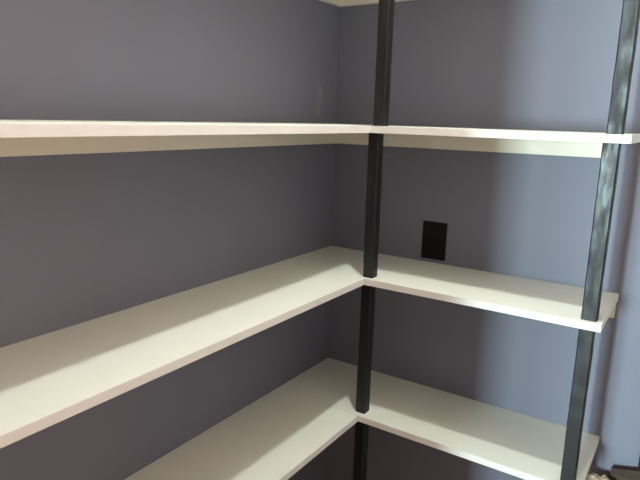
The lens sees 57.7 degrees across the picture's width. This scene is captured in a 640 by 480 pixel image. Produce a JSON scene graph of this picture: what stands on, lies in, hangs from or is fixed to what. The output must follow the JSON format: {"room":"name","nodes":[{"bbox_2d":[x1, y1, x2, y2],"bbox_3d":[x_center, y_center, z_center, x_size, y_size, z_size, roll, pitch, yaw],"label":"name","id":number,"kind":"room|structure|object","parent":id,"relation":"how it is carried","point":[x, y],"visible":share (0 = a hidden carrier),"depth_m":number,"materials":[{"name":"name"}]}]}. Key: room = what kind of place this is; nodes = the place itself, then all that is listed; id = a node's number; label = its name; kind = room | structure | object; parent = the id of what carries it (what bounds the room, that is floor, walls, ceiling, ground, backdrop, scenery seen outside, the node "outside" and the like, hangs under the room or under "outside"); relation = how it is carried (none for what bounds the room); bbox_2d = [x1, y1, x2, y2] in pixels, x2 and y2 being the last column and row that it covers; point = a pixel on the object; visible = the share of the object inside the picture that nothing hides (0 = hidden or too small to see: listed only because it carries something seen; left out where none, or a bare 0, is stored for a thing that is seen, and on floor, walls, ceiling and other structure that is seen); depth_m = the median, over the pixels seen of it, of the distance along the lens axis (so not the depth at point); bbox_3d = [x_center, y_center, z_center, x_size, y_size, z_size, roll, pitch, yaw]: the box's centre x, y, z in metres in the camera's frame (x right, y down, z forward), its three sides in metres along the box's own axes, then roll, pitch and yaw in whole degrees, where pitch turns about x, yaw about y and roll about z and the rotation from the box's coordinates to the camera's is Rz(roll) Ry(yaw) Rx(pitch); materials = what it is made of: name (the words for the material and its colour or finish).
{"room":"pantry","nodes":[
{"label":"pantry","id":0,"kind":"room"},
{"bbox_2d":[0,0,338,479],"bbox_3d":[-0.521,-0.110,1.225,0.120,2.690,1.880,9,14,32],"label":"wall","id":1,"kind":"structure","parent":0,"point":[88,236],"depth_m":1.35,"materials":[{"name":"paint"}]},
{"bbox_2d":[0,262,363,448],"bbox_3d":[-0.269,0.195,1.303,0.298,0.064,1.530,9,14,32],"label":"wall shelf","id":2,"kind":"object","parent":1,"relation":"attached to","point":[46,380],"visible":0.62,"depth_m":1.13,"materials":[{"name":"white paint"}]},
{"bbox_2d":[0,119,370,156],"bbox_3d":[-0.258,-0.212,1.217,0.298,0.064,1.530,9,14,32],"label":"wall shelf","id":3,"kind":"object","parent":1,"relation":"attached to","point":[18,137],"visible":1,"depth_m":1.13,"materials":[{"name":"white paint"}]},
{"bbox_2d":[124,388,357,479],"bbox_3d":[-0.280,0.601,1.389,0.298,0.064,1.530,9,14,32],"label":"wall shelf","id":4,"kind":"object","parent":1,"relation":"attached to","point":[276,435],"visible":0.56,"depth_m":1.54,"materials":[{"name":"white paint"}]},
{"bbox_2d":[319,0,340,5],"bbox_3d":[-0.246,-0.632,1.129,0.298,0.064,1.530,9,14,32],"label":"wall shelf","id":5,"kind":"object","parent":1,"relation":"attached to","point":[332,2],"visible":1,"depth_m":1.80,"materials":[{"name":"white paint"}]},
{"bbox_2d":[324,0,639,479],"bbox_3d":[0.610,-0.173,1.672,1.510,2.690,0.120,9,14,32],"label":"wall","id":6,"kind":"structure","parent":0,"point":[546,65],"depth_m":1.69,"materials":[{"name":"paint"}]},
{"bbox_2d":[337,0,411,6],"bbox_3d":[0.357,-0.691,1.486,0.904,0.064,0.301,9,14,32],"label":"wall shelf","id":7,"kind":"object","parent":6,"relation":"attached to","point":[344,3],"visible":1,"depth_m":1.80,"materials":[{"name":"white paint"}]},
{"bbox_2d":[421,221,447,260],"bbox_3d":[0.353,0.003,1.800,0.078,0.117,0.009,9,14,32],"label":"outlet plate","id":8,"kind":"object","parent":6,"relation":"attached to","point":[434,237],"visible":1,"depth_m":1.80,"materials":[{"name":"black plastic"}]},
{"bbox_2d":[278,358,599,479],"bbox_3d":[0.321,0.542,1.746,0.902,0.064,0.301,9,14,32],"label":"wall shelf","id":9,"kind":"object","parent":6,"relation":"attached to","point":[526,447],"visible":0.99,"depth_m":1.68,"materials":[{"name":"white paint"}]},
{"bbox_2d":[356,285,375,413],"bbox_3d":[0.132,0.313,1.687,0.034,0.398,0.032,9,14,32],"label":"post segment","id":10,"kind":"object","parent":9,"relation":"on","point":[367,308],"visible":0.94,"depth_m":1.68,"materials":[{"name":"black metal"}]},
{"bbox_2d":[560,329,594,479],"bbox_3d":[0.609,0.393,1.374,0.033,0.398,0.032,9,14,32],"label":"post segment","id":11,"kind":"object","parent":9,"relation":"on","point":[585,342],"visible":0.98,"depth_m":1.36,"materials":[{"name":"black metal"}]},
{"bbox_2d":[280,246,618,332],"bbox_3d":[0.332,0.136,1.661,0.900,0.064,0.301,9,14,32],"label":"wall shelf","id":12,"kind":"object","parent":6,"relation":"attached to","point":[551,302],"visible":0.99,"depth_m":1.57,"materials":[{"name":"white paint"}]},
{"bbox_2d":[363,133,383,277],"bbox_3d":[0.146,-0.092,1.595,0.032,0.398,0.032,9,14,32],"label":"post segment","id":13,"kind":"object","parent":12,"relation":"on","point":[375,143],"visible":0.98,"depth_m":1.58,"materials":[{"name":"black metal"}]},
{"bbox_2d":[581,143,621,321],"bbox_3d":[0.623,-0.014,1.289,0.034,0.398,0.031,9,14,32],"label":"post segment","id":14,"kind":"object","parent":12,"relation":"on","point":[610,154],"visible":0.98,"depth_m":1.27,"materials":[{"name":"black metal"}]},
{"bbox_2d":[301,123,639,157],"bbox_3d":[0.347,-0.271,1.573,0.910,0.064,0.301,9,14,32],"label":"wall shelf","id":15,"kind":"object","parent":6,"relation":"attached to","point":[539,142],"visible":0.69,"depth_m":1.54,"materials":[{"name":"white paint"}]},
{"bbox_2d":[373,0,394,125],"bbox_3d":[0.167,-0.503,1.501,0.032,0.411,0.032,9,14,32],"label":"post segment","id":16,"kind":"object","parent":15,"relation":"on","point":[386,7],"visible":0.98,"depth_m":1.50,"materials":[{"name":"black metal"}]},
{"bbox_2d":[606,0,639,134],"bbox_3d":[0.636,-0.427,1.198,0.033,0.411,0.032,9,14,32],"label":"post segment","id":17,"kind":"object","parent":15,"relation":"on","point":[630,16],"visible":0.98,"depth_m":1.20,"materials":[{"name":"black metal"}]},
{"bbox_3d":[-0.106,1.873,-1.360,4.120,0.100,6.520,9,14,32],"label":"floor","id":18,"kind":"structure","parent":0,"visible":0},
{"bbox_2d":[353,421,368,479],"bbox_3d":[0.118,0.837,1.798,0.032,0.636,0.032,9,14,32],"label":"post segment","id":19,"kind":"object","parent":18,"relation":"on","point":[361,429],"visible":0.84,"depth_m":1.74,"materials":[{"name":"black metal"}]},
{"bbox_2d":[586,473,608,479],"bbox_3d":[0.748,0.922,1.630,0.080,0.572,0.078,9,14,32],"label":"cloth bundle","id":20,"kind":"object","parent":18,"relation":"on","point":[593,476],"visible":0.91,"depth_m":1.58,"materials":[{"name":"beige fabric"}]},
{"bbox_2d":[609,466,639,479],"bbox_3d":[0.893,0.898,1.585,0.240,0.645,0.014,9,14,32],"label":"wooden plank","id":21,"kind":"object","parent":18,"relation":"on","point":[617,473],"visible":1,"depth_m":1.57,"materials":[{"name":"brown wood"}]}
]}

